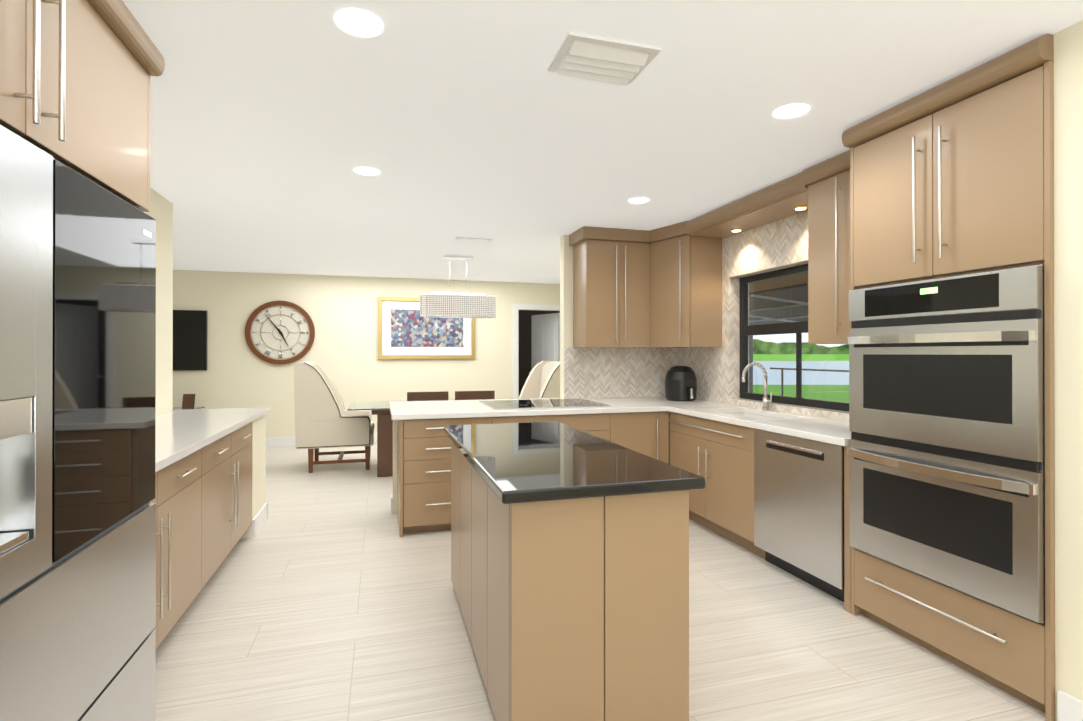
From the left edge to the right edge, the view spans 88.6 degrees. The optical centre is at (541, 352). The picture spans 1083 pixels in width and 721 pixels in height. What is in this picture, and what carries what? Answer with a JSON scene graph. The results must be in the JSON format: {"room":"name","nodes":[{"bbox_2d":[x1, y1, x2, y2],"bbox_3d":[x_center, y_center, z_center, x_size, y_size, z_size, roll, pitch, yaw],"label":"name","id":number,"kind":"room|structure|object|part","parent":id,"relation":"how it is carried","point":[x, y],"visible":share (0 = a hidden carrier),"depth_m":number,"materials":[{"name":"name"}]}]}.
{"room":"kitchen","nodes":[
{"label":"kitchen","id":0,"kind":"room"},
{"bbox_2d":[144,187,166,414],"bbox_3d":[-1.987,0.091,1.096,0.120,2.500,6.380,0,0,-16],"label":"wall","id":1,"kind":"structure","parent":0,"point":[158,207],"depth_m":4.06,"materials":[{"name":"beige paint"}]},
{"bbox_2d":[0,0,164,211],"bbox_3d":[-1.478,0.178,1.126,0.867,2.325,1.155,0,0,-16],"label":"upper cabinet","id":2,"kind":"object","parent":1,"relation":"attached to","point":[75,85],"visible":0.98,"depth_m":1.39,"materials":[{"name":"brown wood"}]},
{"bbox_2d":[167,200,172,411],"bbox_3d":[-4.573,0.099,3.730,3.620,2.500,0.120,0,0,-16],"label":"wall","id":3,"kind":"structure","parent":0,"point":[169,306],"depth_m":4.20,"materials":[{"name":"beige paint"}]},
{"bbox_2d":[240,414,265,538],"bbox_3d":[-2.481,0.920,4.178,0.650,0.859,0.480,0,0,-16],"label":"wall","id":4,"kind":"structure","parent":0,"point":[258,463],"depth_m":4.24,"materials":[{"name":"beige paint"}]},
{"bbox_2d":[252,502,267,537],"bbox_3d":[-2.476,1.285,4.186,0.664,0.130,0.495,0,0,-16],"label":"baseboard","id":5,"kind":"structure","parent":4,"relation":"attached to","point":[259,519],"depth_m":4.21,"materials":[{"name":"white wood"}]},
{"bbox_2d":[173,270,559,437],"bbox_3d":[-3.015,0.112,8.304,9.460,2.500,0.120,0,0,-16],"label":"wall","id":6,"kind":"structure","parent":0,"point":[342,311],"depth_m":8.23,"materials":[{"name":"beige paint"}]},
{"bbox_2d":[173,310,206,370],"bbox_3d":[-5.357,-0.165,7.531,1.450,0.830,0.056,0,0,-16],"label":"television","id":7,"kind":"object","parent":6,"relation":"attached to","point":[189,339],"depth_m":7.65,"materials":[{"name":"black plastic"}]},
{"bbox_2d":[245,301,314,364],"bbox_3d":[-3.759,-0.284,7.999,0.920,0.920,0.046,0,0,-16],"label":"wall clock","id":8,"kind":"object","parent":6,"relation":"attached to","point":[279,332],"visible":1,"depth_m":8.00,"materials":[{"name":"brown wood"}]},
{"bbox_2d":[266,434,376,446],"bbox_3d":[-4.005,1.296,7.943,7.360,0.130,0.014,0,0,-16],"label":"baseboard","id":9,"kind":"structure","parent":6,"relation":"attached to","point":[280,442],"depth_m":8.01,"materials":[{"name":"white"}]},
{"bbox_2d":[378,297,474,358],"bbox_3d":[-1.758,-0.367,8.584,1.470,0.940,0.040,0,0,-16],"label":"picture frame","id":10,"kind":"object","parent":6,"relation":"attached to","point":[406,330],"visible":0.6,"depth_m":8.54,"materials":[{"name":"gold metal"}]},
{"bbox_2d":[513,304,559,398],"bbox_3d":[-0.030,0.292,9.159,0.940,2.145,0.140,0,0,-16],"label":"door frame","id":11,"kind":"structure","parent":6,"relation":"attached to","point":[516,307],"depth_m":8.98,"materials":[{"name":"white"}]},
{"bbox_2d":[529,313,559,373],"bbox_3d":[0.030,0.346,9.679,0.370,2.020,0.745,0,0,-16],"label":"hall door","id":12,"kind":"structure","parent":6,"relation":"in","point":[545,337],"depth_m":9.64,"materials":[{"name":"white"}]},
{"bbox_2d":[393,420,396,512],"bbox_3d":[-0.487,0.923,4.941,1.613,0.859,0.125,0,0,-16],"label":"wall","id":13,"kind":"structure","parent":0,"point":[394,466],"depth_m":4.66,"materials":[{"name":"beige paint"}]},
{"bbox_2d":[391,494,392,513],"bbox_3d":[-0.496,1.287,4.942,1.628,0.130,0.145,0,0,-16],"label":"baseboard","id":14,"kind":"structure","parent":13,"relation":"attached to","point":[391,503],"depth_m":4.65,"materials":[{"name":"white wood"}]},
{"bbox_2d":[519,310,559,394],"bbox_3d":[-0.774,0.123,12.067,3.060,2.500,0.100,0,0,-16],"label":"wall","id":15,"kind":"structure","parent":0,"point":[524,343],"depth_m":12.13,"materials":[{"name":"brown paint"}]},
{"bbox_2d":[155,443,1044,720],"bbox_3d":[-1.976,1.401,4.718,9.460,0.100,13.740,0,0,-16],"label":"floor","id":16,"kind":"structure","parent":0,"point":[327,593],"depth_m":2.59,"materials":[{"name":"beige tile"}]},
{"bbox_2d":[0,125,155,720],"bbox_3d":[-1.488,0.456,1.135,0.852,1.770,1.080,0,0,-16],"label":"fridge","id":17,"kind":"object","parent":16,"relation":"on","point":[77,442],"visible":1,"depth_m":1.30,"materials":[{"name":"silver metal"}]},
{"bbox_2d":[150,447,205,649],"bbox_3d":[-1.912,0.914,2.225,0.645,0.860,1.193,0,0,-16],"label":"base cabinet","id":18,"kind":"object","parent":16,"relation":"on","point":[202,499],"depth_m":2.57,"materials":[{"name":"brown wood"}]},
{"bbox_2d":[155,407,269,474],"bbox_3d":[-2.139,0.466,3.055,0.670,0.039,2.910,0,0,-16],"label":"countertop","id":19,"kind":"structure","parent":18,"relation":"on","point":[178,434],"depth_m":3.29,"materials":[{"name":"white stone"}]},
{"bbox_2d":[173,394,204,410],"bbox_3d":[-4.790,0.959,7.423,0.400,0.800,0.400,0,0,-16],"label":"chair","id":20,"kind":"object","parent":16,"relation":"on","point":[188,402],"visible":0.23,"depth_m":7.42,"materials":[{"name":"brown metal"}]},
{"bbox_2d":[206,423,251,582],"bbox_3d":[-2.244,0.918,3.371,0.645,0.860,1.192,0,0,-16],"label":"base cabinet","id":21,"kind":"object","parent":16,"relation":"on","point":[229,460],"depth_m":3.38,"materials":[{"name":"brown wood"}]},
{"bbox_2d":[294,361,373,472],"bbox_3d":[-2.438,0.734,6.617,0.850,1.245,0.735,0,0,-16],"label":"chair","id":22,"kind":"object","parent":16,"relation":"on","point":[324,418],"visible":1,"depth_m":6.25,"materials":[{"name":"beige fabric"}]},
{"bbox_2d":[371,410,392,476],"bbox_3d":[-1.284,0.987,6.534,1.360,0.740,0.720,0,0,-16],"label":"table leg","id":23,"kind":"object","parent":16,"relation":"on","point":[384,444],"visible":0.19,"depth_m":6.04,"materials":[{"name":"brown wood"}]},
{"bbox_2d":[347,398,500,410],"bbox_3d":[-1.284,0.607,6.535,1.840,0.017,0.960,0,0,-16],"label":"dining table","id":24,"kind":"object","parent":23,"relation":"on","point":[368,405],"visible":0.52,"depth_m":6.36,"materials":[{"name":"clear glass"}]},
{"bbox_2d":[407,391,447,399],"bbox_3d":[-1.477,0.946,7.306,0.550,0.825,0.470,0,0,-16],"label":"wood chair","id":25,"kind":"object","parent":16,"relation":"on","point":[442,395],"visible":0.35,"depth_m":7.50,"materials":[{"name":"brown wood"}]},
{"bbox_2d":[397,417,492,536],"bbox_3d":[-0.795,0.921,4.449,0.682,0.860,0.642,0,0,-16],"label":"base cabinet","id":26,"kind":"object","parent":16,"relation":"on","point":[423,475],"depth_m":4.10,"materials":[{"name":"brown wood"}]},
{"bbox_2d":[455,391,494,398],"bbox_3d":[-0.862,0.947,7.484,0.550,0.825,0.470,0,0,-16],"label":"wood chair","id":27,"kind":"object","parent":16,"relation":"on","point":[474,394],"visible":0.21,"depth_m":7.67,"materials":[{"name":"brown wood"}]},
{"bbox_2d":[518,361,559,398],"bbox_3d":[-0.135,0.735,7.040,0.849,1.244,0.735,0,0,-23],"label":"chair","id":28,"kind":"object","parent":16,"relation":"on","point":[542,380],"visible":0.35,"depth_m":7.31,"materials":[{"name":"beige fabric"}]},
{"bbox_2d":[493,413,612,441],"bbox_3d":[0.001,0.922,4.679,0.975,0.860,0.640,0,0,-16],"label":"base cabinet","id":29,"kind":"object","parent":16,"relation":"on","point":[600,425],"depth_m":4.44,"materials":[{"name":"brown wood"}]},
{"bbox_2d":[451,441,688,720],"bbox_3d":[-0.008,0.903,2.536,0.625,0.885,1.530,0,0,-16],"label":"kitchen island","id":30,"kind":"object","parent":16,"relation":"on","point":[574,609],"visible":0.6,"depth_m":1.82,"materials":[{"name":"brown wood"}]},
{"bbox_2d":[444,421,704,503],"bbox_3d":[-0.007,0.440,2.533,0.695,0.040,1.610,0,0,-16],"label":"island countertop","id":31,"kind":"structure","parent":30,"relation":"on","point":[511,463],"depth_m":2.07,"materials":[{"name":"black stone"}]},
{"bbox_2d":[613,411,668,463],"bbox_3d":[0.724,0.922,4.888,0.531,0.860,0.640,0,0,-16],"label":"base cabinet","id":32,"kind":"object","parent":16,"relation":"on","point":[646,433],"depth_m":4.59,"materials":[{"name":"brown wood"}]},
{"bbox_2d":[389,396,726,419],"bbox_3d":[0.140,0.472,4.939,2.867,0.040,1.120,0,0,-16],"label":"countertop","id":33,"kind":"structure","parent":32,"relation":"on","point":[405,410],"depth_m":4.50,"materials":[{"name":"white stone"}]},
{"bbox_2d":[479,398,610,409],"bbox_3d":[0.001,0.447,4.857,0.985,0.008,0.750,0,0,-16],"label":"cooktop","id":34,"kind":"object","parent":33,"relation":"in","point":[530,404],"visible":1,"depth_m":4.81,"materials":[{"name":"black glass"}]},
{"bbox_2d":[665,366,696,400],"bbox_3d":[1.323,0.289,5.228,0.296,0.325,0.340,0,0,-16],"label":"air fryer","id":35,"kind":"object","parent":33,"relation":"on","point":[680,383],"visible":1,"depth_m":5.13,"materials":[{"name":"black plastic"}]},
{"bbox_2d":[669,412,764,558],"bbox_3d":[1.504,0.920,4.203,0.654,0.859,1.106,0,0,-16],"label":"base cabinet","id":36,"kind":"object","parent":16,"relation":"on","point":[718,456],"visible":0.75,"depth_m":3.97,"materials":[{"name":"brown wood"}]},
{"bbox_2d":[665,404,850,445],"bbox_3d":[1.617,0.469,3.831,0.647,0.040,1.830,0,0,-16],"label":"countertop","id":37,"kind":"structure","parent":36,"relation":"on","point":[828,430],"depth_m":3.65,"materials":[{"name":"white stone"}]},
{"bbox_2d":[727,413,782,419],"bbox_3d":[1.564,0.586,4.092,0.414,0.191,0.784,0,0,-16],"label":"sink","id":38,"kind":"object","parent":37,"relation":"in","point":[756,416],"visible":0.02,"depth_m":4.37,"materials":[{"name":"white stone"}]},
{"bbox_2d":[742,362,771,409],"bbox_3d":[1.667,0.264,4.288,0.243,0.373,0.101,0,0,-16],"label":"faucet","id":39,"kind":"object","parent":37,"relation":"on","point":[766,400],"visible":1,"depth_m":4.31,"materials":[{"name":"silver metal"}]},
{"bbox_2d":[754,429,843,601],"bbox_3d":[1.765,0.918,3.326,0.630,0.858,0.704,0,0,-16],"label":"dishwasher","id":40,"kind":"object","parent":16,"relation":"on","point":[799,507],"visible":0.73,"depth_m":3.19,"materials":[{"name":"silver metal"}]},
{"bbox_2d":[842,34,1054,720],"bbox_3d":[1.980,0.096,2.533,0.671,2.498,0.932,0,0,-16],"label":"tall cabinet","id":41,"kind":"object","parent":16,"relation":"on","point":[954,176],"depth_m":2.30,"materials":[{"name":"beige wood"}]},
{"bbox_3d":[1.880,0.917,2.965,0.610,0.859,0.042,0,0,-16],"label":"base cabinet filler","id":42,"kind":"part","parent":41,"relation":"part of","materials":[{"name":"brown wood"}]},
{"bbox_2d":[846,264,1044,622],"bbox_3d":[1.808,0.335,2.461,0.390,1.310,0.846,0,0,-16],"label":"wall oven","id":43,"kind":"object","parent":41,"relation":"in","point":[945,450],"visible":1,"depth_m":2.31,"materials":[{"name":"silver metal"}]},
{"bbox_2d":[122,0,1082,283],"bbox_3d":[-1.976,-1.198,4.726,9.460,0.100,13.740,0,0,-16],"label":"ceiling","id":44,"kind":"structure","parent":0,"point":[274,124],"depth_m":2.68,"materials":[{"name":"white paint"}]},
{"bbox_2d":[334,8,382,37],"bbox_3d":[-0.640,-1.153,1.948,0.164,0.005,0.164,0,0,-16],"label":"recessed light","id":45,"kind":"object","parent":44,"relation":"in","point":[358,22],"visible":1,"depth_m":1.94,"materials":[{"name":"white"}]},
{"bbox_2d":[353,167,379,175],"bbox_3d":[-1.109,-1.149,3.530,0.164,0.005,0.164,0,0,-16],"label":"recessed light","id":46,"kind":"object","parent":44,"relation":"in","point":[366,171],"visible":0.88,"depth_m":3.53,"materials":[{"name":"white"}]},
{"bbox_2d":[419,255,495,317],"bbox_3d":[-0.991,-0.779,6.603,0.898,0.724,0.308,0,0,-16],"label":"pendant light","id":47,"kind":"object","parent":44,"relation":"hanging from","point":[449,305],"visible":1,"depth_m":6.48,"materials":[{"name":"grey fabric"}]},
{"bbox_2d":[455,237,491,242],"bbox_3d":[-0.689,-1.138,5.619,0.360,0.013,0.140,0,0,-16],"label":"ceiling vent","id":48,"kind":"object","parent":44,"relation":"in","point":[473,239],"visible":1,"depth_m":5.58,"materials":[{"name":"white"}]},
{"bbox_2d":[547,32,661,84],"bbox_3d":[0.240,-1.138,2.182,0.370,0.033,0.270,0,0,-16],"label":"ceiling vent","id":49,"kind":"object","parent":44,"relation":"in","point":[596,58],"visible":0.96,"depth_m":2.14,"materials":[{"name":"white"}]},
{"bbox_2d":[628,197,649,203],"bbox_3d":[0.737,-1.147,4.200,0.164,0.005,0.164,0,0,-16],"label":"recessed light","id":50,"kind":"object","parent":44,"relation":"in","point":[640,200],"visible":0.98,"depth_m":4.19,"materials":[{"name":"white"}]},
{"bbox_2d":[773,104,809,118],"bbox_3d":[1.195,-1.151,2.657,0.164,0.005,0.164,0,0,-16],"label":"recessed light","id":51,"kind":"object","parent":44,"relation":"in","point":[791,111],"visible":1,"depth_m":2.65,"materials":[{"name":"white"}]},
{"bbox_2d":[560,235,669,463],"bbox_3d":[0.793,0.104,5.639,1.230,2.500,0.120,0,0,-16],"label":"wall","id":52,"kind":"structure","parent":0,"point":[566,294],"depth_m":5.43,"materials":[{"name":"beige paint"}]},
{"bbox_2d":[564,346,675,398],"bbox_3d":[0.806,0.198,5.575,1.217,0.509,0.008,0,0,-16],"label":"wall tile","id":53,"kind":"structure","parent":52,"relation":"attached to","point":[611,372],"depth_m":5.55,"materials":[{"name":"beige tile"}]},
{"bbox_2d":[569,220,722,347],"bbox_3d":[0.952,-0.596,5.176,1.176,1.098,0.855,0,0,-16],"label":"upper cabinet","id":54,"kind":"object","parent":52,"relation":"attached to","point":[661,287],"visible":0.96,"depth_m":5.13,"materials":[{"name":"beige wood"}]},
{"bbox_2d":[699,20,1082,720],"bbox_3d":[2.127,0.095,2.528,0.800,2.500,6.840,0,0,-16],"label":"wall","id":55,"kind":"structure","parent":0,"point":[1069,360],"depth_m":1.97,"materials":[{"name":"beige paint"}]},
{"bbox_2d":[686,172,807,237],"bbox_3d":[1.637,-1.074,4.196,0.406,0.149,1.399,0,0,-16],"label":"window valance","id":56,"kind":"object","parent":55,"relation":"attached to","point":[784,198],"visible":0.96,"depth_m":4.09,"materials":[{"name":"beige wood"}]},
{"bbox_2d":[676,211,848,420],"bbox_3d":[1.838,-0.282,4.408,0.109,1.464,2.810,0,0,-16],"label":"wall tile","id":57,"kind":"structure","parent":55,"relation":"attached to","point":[778,245],"depth_m":4.81,"materials":[{"name":"beige tile"}]},
{"bbox_2d":[740,264,848,411],"bbox_3d":[2.012,-0.128,4.093,0.050,1.061,1.706,0,0,-16],"label":"window","id":58,"kind":"structure","parent":55,"relation":"in","point":[790,327],"depth_m":4.42,"materials":[{"name":"clear glass"}]},
{"bbox_2d":[801,150,850,343],"bbox_3d":[1.901,-0.602,3.248,0.426,1.098,0.562,0,0,-16],"label":"upper cabinet","id":59,"kind":"object","parent":55,"relation":"attached to","point":[827,182],"visible":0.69,"depth_m":3.31,"materials":[{"name":"beige wood"}]},
{"bbox_2d":[1057,690,1082,720],"bbox_3d":[2.271,1.274,0.564,0.014,0.130,2.975,0,0,-16],"label":"baseboard","id":60,"kind":"structure","parent":55,"relation":"attached to","point":[1069,707],"depth_m":1.96,"materials":[{"name":"white wood"}]},
{"label":"outside","id":61,"kind":"structure","parent":0,"visible":0},
{"bbox_2d":[753,333,848,402],"bbox_3d":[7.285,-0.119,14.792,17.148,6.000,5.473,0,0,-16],"label":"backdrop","id":62,"kind":"structure","parent":61,"point":[788,360],"depth_m":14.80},
{"bbox_3d":[4.853,1.602,5.063,5.750,0.100,13.000,0,0,-16],"label":"ground","id":63,"kind":"structure","parent":61,"visible":0},
{"bbox_2d":[749,272,807,392],"bbox_3d":[3.779,0.285,7.619,5.110,2.550,11.500,0,0,-16],"label":"roof","id":64,"kind":"structure","parent":63,"relation":"on","point":[787,307],"depth_m":8.73,"materials":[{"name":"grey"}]},
{"bbox_2d":[770,368,848,395],"bbox_3d":[6.903,0.950,7.742,0.044,1.220,11.000,0,0,-16],"label":"fence","id":65,"kind":"object","parent":63,"relation":"on","point":[781,369],"depth_m":12.31,"materials":[{"name":"black metal"}]}
]}

